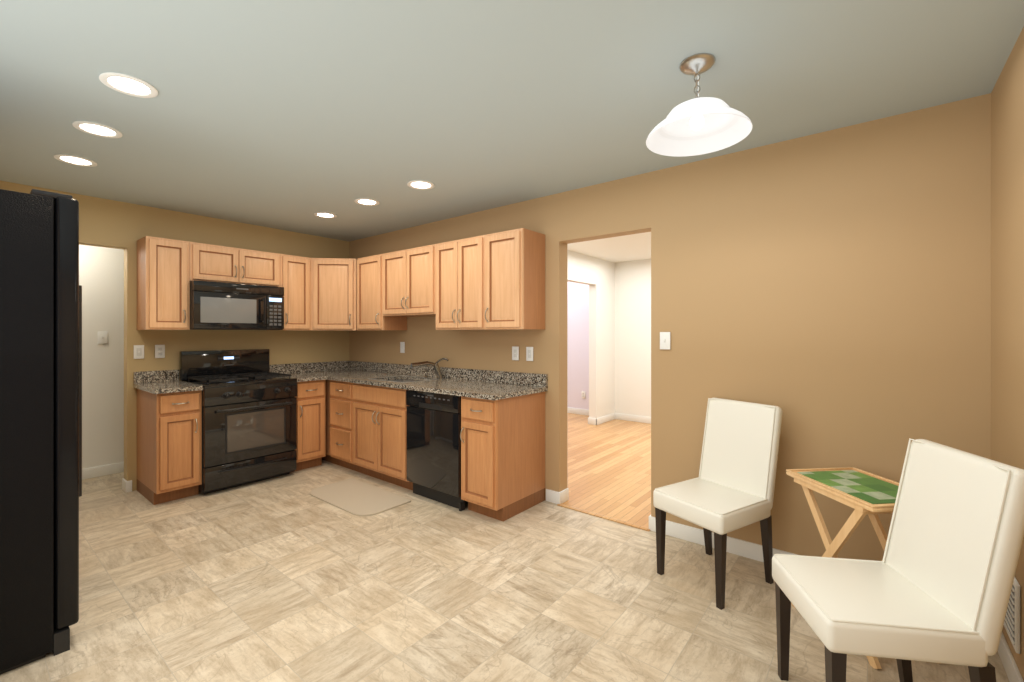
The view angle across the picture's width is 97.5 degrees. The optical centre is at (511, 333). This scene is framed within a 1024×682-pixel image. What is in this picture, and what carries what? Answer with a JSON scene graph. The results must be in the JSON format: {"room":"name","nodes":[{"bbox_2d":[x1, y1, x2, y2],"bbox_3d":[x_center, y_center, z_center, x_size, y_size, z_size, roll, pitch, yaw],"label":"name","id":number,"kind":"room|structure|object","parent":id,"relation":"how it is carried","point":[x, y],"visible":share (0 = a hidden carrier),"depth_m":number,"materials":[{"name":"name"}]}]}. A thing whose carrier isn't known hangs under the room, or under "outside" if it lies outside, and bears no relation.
{"room":"kitchen","nodes":[
{"label":"kitchen","id":0,"kind":"room"},
{"bbox_2d":[79,244,123,468],"bbox_3d":[-3.701,0.120,4.509,0.120,2.440,3.570,0,0,39],"label":"wall","id":1,"kind":"structure","parent":0,"point":[101,276],"depth_m":4.23,"materials":[{"name":"white paint"}]},
{"bbox_2d":[82,462,123,479],"bbox_3d":[-3.612,1.292,4.514,0.013,0.095,3.450,0,0,39],"label":"baseboard","id":2,"kind":"structure","parent":1,"relation":"attached to","point":[99,471],"depth_m":4.22,"materials":[{"name":"white"}]},
{"bbox_2d":[98,331,107,343],"bbox_3d":[-3.840,0.040,4.216,0.016,0.116,0.070,0,0,39],"label":"light switch","id":3,"kind":"object","parent":1,"relation":"attached to","point":[102,337],"visible":1,"depth_m":4.22,"materials":[{"name":"white plastic"}]},
{"bbox_2d":[0,181,348,490],"bbox_3d":[-2.922,0.120,4.281,0.120,2.440,2.950,0,0,39],"label":"wall","id":4,"kind":"structure","parent":0,"point":[291,346],"depth_m":4.05,"materials":[{"name":"brown paint"}]},
{"bbox_2d":[122,478,125,491],"bbox_3d":[-3.293,1.292,3.820,0.120,0.095,0.013,0,0,39],"label":"baseboard","id":5,"kind":"structure","parent":4,"relation":"attached to","point":[123,484],"depth_m":3.82,"materials":[{"name":"white"}]},
{"bbox_2d":[125,480,131,492],"bbox_3d":[-3.232,1.292,3.790,0.013,0.095,0.043,0,0,39],"label":"baseboard","id":6,"kind":"structure","parent":4,"relation":"attached to","point":[128,486],"depth_m":3.78,"materials":[{"name":"white"}]},
{"bbox_2d":[134,345,143,358],"bbox_3d":[-3.186,0.160,3.838,0.010,0.116,0.070,0,0,39],"label":"electrical outlet","id":7,"kind":"object","parent":4,"relation":"attached to","point":[138,351],"visible":1,"depth_m":3.84,"materials":[{"name":"white plastic"}]},
{"bbox_2d":[155,345,164,357],"bbox_3d":[-3.095,0.160,3.951,0.009,0.116,0.070,0,0,39],"label":"electrical outlet","id":8,"kind":"object","parent":4,"relation":"attached to","point":[159,351],"visible":1,"depth_m":3.95,"materials":[{"name":"white plastic"}]},
{"bbox_2d":[137,236,192,329],"bbox_3d":[-2.984,-0.410,3.849,0.319,0.760,0.298,0,0,39],"label":"upper cabinet","id":9,"kind":"object","parent":4,"relation":"attached to","point":[164,266],"depth_m":3.74,"materials":[{"name":"brown wood"}]},
{"bbox_2d":[193,242,284,287],"bbox_3d":[-2.652,-0.622,4.262,0.319,0.335,0.758,0,0,39],"label":"upper cabinet","id":10,"kind":"object","parent":4,"relation":"attached to","point":[214,263],"depth_m":4.15,"materials":[{"name":"brown wood"}]},
{"bbox_2d":[190,280,283,329],"bbox_3d":[-2.606,-0.242,4.224,0.437,0.420,0.754,0,0,39],"label":"over-the-range microwave","id":11,"kind":"object","parent":10,"relation":"attached to","point":[223,306],"visible":1,"depth_m":4.07,"materials":[{"name":"black"}]},
{"bbox_2d":[133,362,348,381],"bbox_3d":[-2.581,0.378,4.588,0.020,0.100,1.996,0,0,39],"label":"backsplash","id":12,"kind":"structure","parent":4,"relation":"attached to","point":[295,368],"depth_m":4.74,"materials":[{"name":"grey stone"}]},
{"bbox_2d":[283,254,308,330],"bbox_3d":[-2.317,-0.410,4.679,0.319,0.760,0.308,0,0,39],"label":"upper cabinet","id":13,"kind":"object","parent":4,"relation":"attached to","point":[296,290],"depth_m":4.58,"materials":[{"name":"brown wood"}]},
{"bbox_2d":[0,460,1008,681],"bbox_3d":[-1.242,1.370,2.532,6.190,0.060,3.570,0,0,39],"label":"floor","id":14,"kind":"structure","parent":0,"point":[287,578],"depth_m":2.25,"materials":[{"name":"beige tile"}]},
{"bbox_2d":[0,189,81,674],"bbox_3d":[-2.429,0.377,1.933,0.912,1.927,0.848,0,0,39],"label":"refrigerator","id":15,"kind":"object","parent":14,"relation":"on","point":[40,390],"visible":1,"depth_m":1.83,"materials":[{"name":"black metal"}]},
{"bbox_2d":[137,390,201,504],"bbox_3d":[-2.867,0.902,3.755,0.618,0.876,0.298,0,0,39],"label":"base cabinet","id":16,"kind":"object","parent":14,"relation":"on","point":[169,426],"depth_m":3.58,"materials":[{"name":"brown wood"}]},
{"bbox_2d":[133,382,202,393],"bbox_3d":[-2.864,0.445,3.738,0.644,0.034,0.316,0,0,39],"label":"countertop","id":17,"kind":"structure","parent":16,"relation":"on","point":[149,387],"depth_m":3.61,"materials":[{"name":"grey stone"}]},
{"bbox_2d":[179,349,296,493],"bbox_3d":[-2.497,0.751,4.137,0.714,1.178,0.754,0,0,39],"label":"gas range","id":18,"kind":"object","parent":14,"relation":"on","point":[248,417],"visible":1,"depth_m":3.98,"materials":[{"name":"black enameled steel"},{"name":"glass"}]},
{"bbox_2d":[293,382,324,471],"bbox_3d":[-2.200,0.902,4.586,0.618,0.876,0.308,0,0,39],"label":"base cabinet","id":19,"kind":"object","parent":14,"relation":"on","point":[310,399],"depth_m":4.39,"materials":[{"name":"brown wood"}]},
{"bbox_2d":[287,374,324,381],"bbox_3d":[-2.194,0.445,4.572,0.644,0.034,0.289,0,0,39],"label":"countertop","id":20,"kind":"structure","parent":19,"relation":"on","point":[300,377],"depth_m":4.44,"materials":[{"name":"grey stone"}]},
{"bbox_2d":[310,478,410,515],"bbox_3d":[-1.269,1.334,3.680,0.870,0.010,0.445,0,0,39],"label":"mat","id":21,"kind":"object","parent":14,"relation":"on","point":[355,497],"visible":0.94,"depth_m":3.64,"materials":[{"name":"beige fabric"}]},
{"bbox_2d":[325,378,406,473],"bbox_3d":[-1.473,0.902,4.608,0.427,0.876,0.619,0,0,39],"label":"base cabinet","id":22,"kind":"object","parent":14,"relation":"on","point":[351,415],"depth_m":4.17,"materials":[{"name":"brown wood"}]},
{"bbox_2d":[406,390,464,510],"bbox_3d":[-0.454,0.903,3.760,0.612,0.870,0.596,0,0,39],"label":"dishwasher","id":23,"kind":"object","parent":14,"relation":"on","point":[433,447],"visible":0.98,"depth_m":3.51,"materials":[{"name":"black metal"}]},
{"bbox_2d":[460,390,547,521],"bbox_3d":[-0.062,0.902,3.473,0.348,0.876,0.619,0,0,39],"label":"base cabinet","id":24,"kind":"object","parent":14,"relation":"on","point":[503,442],"depth_m":3.28,"materials":[{"name":"brown wood"}]},
{"bbox_2d":[301,370,547,401],"bbox_3d":[-1.035,0.445,4.239,2.868,0.034,0.645,0,0,39],"label":"countertop","id":25,"kind":"structure","parent":24,"relation":"on","point":[463,387],"depth_m":3.75,"materials":[{"name":"grey stone"}]},
{"bbox_2d":[365,378,424,409],"bbox_3d":[-1.019,0.557,4.207,0.564,0.215,0.444,0,0,39],"label":"sink","id":26,"kind":"object","parent":25,"relation":"in","point":[385,397],"depth_m":3.94,"materials":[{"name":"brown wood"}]},
{"bbox_2d":[422,370,428,377],"bbox_3d":[-0.843,0.397,4.378,0.036,0.063,0.059,0,0,39],"label":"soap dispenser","id":27,"kind":"object","parent":25,"relation":"on","point":[426,376],"depth_m":4.38,"materials":[{"name":"silver metal"}]},
{"bbox_2d":[410,358,448,378],"bbox_3d":[-0.759,0.331,4.165,0.219,0.199,0.314,0,0,39],"label":"faucet","id":28,"kind":"object","parent":25,"relation":"on","point":[438,372],"depth_m":4.21,"materials":[{"name":"silver metal"}]},
{"bbox_2d":[557,503,649,530],"bbox_3d":[0.652,1.337,3.285,0.740,0.007,0.047,0,0,39],"label":"threshold","id":29,"kind":"object","parent":14,"relation":"on","point":[606,517],"depth_m":3.25,"materials":[{"name":"brown wood"}]},
{"bbox_2d":[653,398,781,609],"bbox_3d":[1.132,0.868,2.477,0.557,0.945,0.430,0,0,-31],"label":"chair","id":30,"kind":"object","parent":14,"relation":"on","point":[731,487],"visible":1,"depth_m":2.45,"materials":[{"name":"white leather"}]},
{"bbox_2d":[786,467,940,668],"bbox_3d":[1.573,1.013,2.020,0.370,0.671,0.480,0,0,-6],"label":"folding tray table","id":31,"kind":"object","parent":14,"relation":"on","point":[862,493],"visible":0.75,"depth_m":2.01,"materials":[{"name":"brown wood"}]},
{"bbox_2d":[772,438,1023,681],"bbox_3d":[1.267,0.868,1.530,0.557,0.945,0.430,0,0,9],"label":"chair","id":32,"kind":"object","parent":14,"relation":"on","point":[935,584],"visible":1,"depth_m":1.42,"materials":[{"name":"white leather"}]},
{"bbox_2d":[0,0,1023,262],"bbox_3d":[0.258,-1.140,4.470,7.800,0.080,8.470,0,0,39],"label":"ceiling","id":33,"kind":"structure","parent":0,"point":[292,115],"depth_m":2.02,"materials":[{"name":"grey paint"}]},
{"bbox_2d":[54,154,96,166],"bbox_3d":[-2.771,-1.096,2.857,0.200,0.006,0.200,0,0,39],"label":"recessed light","id":34,"kind":"object","parent":33,"relation":"in","point":[75,160],"visible":1,"depth_m":2.85,"materials":[{"name":"white glass"}]},
{"bbox_2d":[72,121,122,137],"bbox_3d":[-2.234,-1.096,2.425,0.200,0.006,0.200,0,0,39],"label":"recessed light","id":35,"kind":"object","parent":33,"relation":"in","point":[97,129],"visible":1,"depth_m":2.42,"materials":[{"name":"white glass"}]},
{"bbox_2d":[99,72,157,97],"bbox_3d":[-1.696,-1.096,1.992,0.200,0.006,0.200,0,0,39],"label":"recessed light","id":36,"kind":"object","parent":33,"relation":"in","point":[128,85],"visible":1,"depth_m":1.98,"materials":[{"name":"white glass"}]},
{"bbox_2d":[314,212,336,217],"bbox_3d":[-1.734,-1.096,4.179,0.200,0.006,0.200,0,0,39],"label":"recessed light","id":37,"kind":"object","parent":33,"relation":"in","point":[324,215],"visible":1,"depth_m":4.17,"materials":[{"name":"white glass"}]},
{"bbox_2d":[354,198,378,205],"bbox_3d":[-1.212,-1.096,3.759,0.200,0.006,0.200,0,0,39],"label":"recessed light","id":38,"kind":"object","parent":33,"relation":"in","point":[367,202],"visible":1,"depth_m":3.75,"materials":[{"name":"white glass"}]},
{"bbox_2d":[407,180,434,189],"bbox_3d":[-0.674,-1.096,3.327,0.200,0.006,0.200,0,0,39],"label":"recessed light","id":39,"kind":"object","parent":33,"relation":"in","point":[420,184],"visible":1,"depth_m":3.31,"materials":[{"name":"white glass"}]},
{"bbox_2d":[646,53,752,156],"bbox_3d":[0.754,-0.949,1.832,0.400,0.301,0.400,0,0,39],"label":"pendant lamp","id":40,"kind":"object","parent":33,"relation":"hanging from","point":[697,125],"visible":1,"depth_m":1.87,"materials":[{"name":"white glass"}]},
{"bbox_2d":[567,244,567,487],"bbox_3d":[-1.291,0.120,5.018,4.459,2.440,0.004,0,0,39],"label":"wall","id":41,"kind":"structure","parent":0,"point":[567,365],"depth_m":3.62,"materials":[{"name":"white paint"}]},
{"bbox_2d":[568,250,614,418],"bbox_3d":[1.042,0.120,6.419,0.120,2.440,1.650,0,0,39],"label":"wall","id":42,"kind":"structure","parent":0,"point":[602,347],"depth_m":6.63,"materials":[{"name":"white paint"}]},
{"bbox_2d":[588,418,596,424],"bbox_3d":[1.179,1.292,6.589,0.146,0.095,0.013,0,0,39],"label":"baseboard","id":43,"kind":"structure","parent":42,"relation":"attached to","point":[592,421],"depth_m":6.58,"materials":[{"name":"white"}]},
{"bbox_2d":[597,413,614,424],"bbox_3d":[1.414,1.292,6.776,0.013,0.095,0.600,0,0,39],"label":"baseboard","id":44,"kind":"structure","parent":42,"relation":"attached to","point":[604,419],"depth_m":6.75,"materials":[{"name":"white wood"}]},
{"bbox_2d":[563,413,650,526],"bbox_3d":[1.376,1.370,5.861,7.800,0.060,4.900,0,0,39],"label":"floor","id":45,"kind":"structure","parent":0,"point":[609,468],"depth_m":4.45,"materials":[{"name":"beige wood"}]},
{"bbox_2d":[568,259,650,416],"bbox_3d":[2.072,0.120,6.726,7.800,2.440,0.120,0,0,39],"label":"wall","id":46,"kind":"structure","parent":0,"point":[632,337],"depth_m":6.92,"materials":[{"name":"white paint"}]},
{"bbox_2d":[568,407,588,415],"bbox_3d":[0.296,1.292,8.068,3.110,0.095,0.013,0,0,39],"label":"baseboard","id":47,"kind":"structure","parent":46,"relation":"attached to","point":[578,411],"depth_m":7.42,"materials":[{"name":"white wood"}]},
{"bbox_2d":[615,413,650,423],"bbox_3d":[3.289,1.292,5.662,4.330,0.095,0.013,0,0,39],"label":"baseboard","id":48,"kind":"structure","parent":46,"relation":"attached to","point":[633,418],"depth_m":6.82,"materials":[{"name":"white wood"}]},
{"bbox_2d":[660,332,669,349],"bbox_3d":[1.016,0.050,2.987,0.070,0.116,0.016,0,0,39],"label":"light switch","id":49,"kind":"object","parent":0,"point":[664,340],"depth_m":2.99,"materials":[{"name":"white plastic"}]},
{"bbox_2d":[349,93,990,560],"bbox_3d":[-0.133,0.120,4.008,6.310,2.440,0.120,0,0,39],"label":"wall","id":50,"kind":"structure","parent":0,"point":[828,293],"depth_m":2.52,"materials":[{"name":"brown paint"}]},
{"bbox_2d":[309,258,352,330],"bbox_3d":[-1.903,-0.410,4.948,0.627,0.760,0.627,0,0,39],"label":"upper cabinet","id":51,"kind":"object","parent":50,"relation":"attached to","point":[330,279],"depth_m":4.72,"materials":[{"name":"brown wood"}]},
{"bbox_2d":[353,254,406,330],"bbox_3d":[-1.371,-0.410,4.718,0.448,0.760,0.319,0,0,39],"label":"upper cabinet","id":52,"kind":"object","parent":50,"relation":"attached to","point":[367,316],"depth_m":4.60,"materials":[{"name":"brown wood"}]},
{"bbox_2d":[400,342,404,352],"bbox_3d":[-1.159,0.150,4.735,0.070,0.116,0.016,0,0,39],"label":"switch","id":53,"kind":"object","parent":50,"relation":"attached to","point":[402,347],"visible":0.98,"depth_m":4.73,"materials":[{"name":"white plastic"}]},
{"bbox_2d":[381,245,432,319],"bbox_3d":[-0.892,-0.480,4.332,0.778,0.620,0.319,0,0,39],"label":"upper cabinet","id":54,"kind":"object","parent":50,"relation":"attached to","point":[406,275],"depth_m":4.19,"materials":[{"name":"brown wood"}]},
{"bbox_2d":[349,362,547,385],"bbox_3d":[-0.839,0.378,4.482,2.868,0.100,0.021,0,0,39],"label":"backsplash","id":55,"kind":"structure","parent":50,"relation":"attached to","point":[433,371],"depth_m":4.18,"materials":[{"name":"grey stone"}]},
{"bbox_2d":[433,235,484,329],"bbox_3d":[-0.358,-0.410,3.903,0.589,0.760,0.319,0,0,39],"label":"upper cabinet","id":56,"kind":"object","parent":50,"relation":"attached to","point":[458,265],"depth_m":3.76,"materials":[{"name":"brown wood"}]},
{"bbox_2d":[485,228,544,329],"bbox_3d":[0.019,-0.410,3.600,0.379,0.760,0.319,0,0,39],"label":"upper cabinet","id":57,"kind":"object","parent":50,"relation":"attached to","point":[494,281],"depth_m":3.47,"materials":[{"name":"brown wood"}]},
{"bbox_2d":[512,346,518,359],"bbox_3d":[0.028,0.170,3.785,0.070,0.116,0.010,0,0,39],"label":"electrical outlet","id":58,"kind":"object","parent":50,"relation":"attached to","point":[515,353],"visible":1,"depth_m":3.78,"materials":[{"name":"white plastic"}]},
{"bbox_2d":[526,347,532,360],"bbox_3d":[0.145,0.170,3.691,0.070,0.116,0.010,0,0,39],"label":"electrical outlet","id":59,"kind":"object","parent":50,"relation":"attached to","point":[529,353],"visible":1,"depth_m":3.69,"materials":[{"name":"white plastic"}]},
{"bbox_2d":[546,489,560,503],"bbox_3d":[0.325,1.292,3.554,0.133,0.095,0.013,0,0,39],"label":"baseboard","id":60,"kind":"structure","parent":50,"relation":"attached to","point":[552,496],"depth_m":3.54,"materials":[{"name":"white wood"}]},
{"bbox_2d":[560,488,568,502],"bbox_3d":[0.414,1.292,3.568,0.013,0.095,0.120,0,0,39],"label":"baseboard","id":61,"kind":"structure","parent":50,"relation":"attached to","point":[564,495],"depth_m":3.57,"materials":[{"name":"white wood"}]},
{"bbox_2d":[649,516,796,561],"bbox_3d":[1.562,1.292,2.559,1.613,0.095,0.013,0,0,39],"label":"baseboard","id":62,"kind":"structure","parent":50,"relation":"attached to","point":[747,549],"depth_m":2.80,"materials":[{"name":"white"}]},
{"bbox_2d":[991,27,1023,680],"bbox_3d":[1.123,0.120,0.630,0.120,2.440,3.570,0,0,39],"label":"wall","id":63,"kind":"structure","parent":0,"point":[1007,270],"depth_m":1.78,"materials":[{"name":"brown paint"}]},
{"bbox_2d":[997,632,1023,681],"bbox_3d":[1.105,1.292,0.714,0.013,0.095,3.437,0,0,39],"label":"baseboard","id":64,"kind":"structure","parent":63,"relation":"attached to","point":[1009,664],"depth_m":1.75,"materials":[{"name":"white"}]},
{"bbox_2d":[1004,577,1019,653],"bbox_3d":[1.958,1.045,1.781,0.016,0.250,0.360,0,0,39],"label":"air vent","id":65,"kind":"object","parent":63,"relation":"in","point":[1012,622],"visible":0.48,"depth_m":1.66,"materials":[{"name":"white metal"}]}
]}

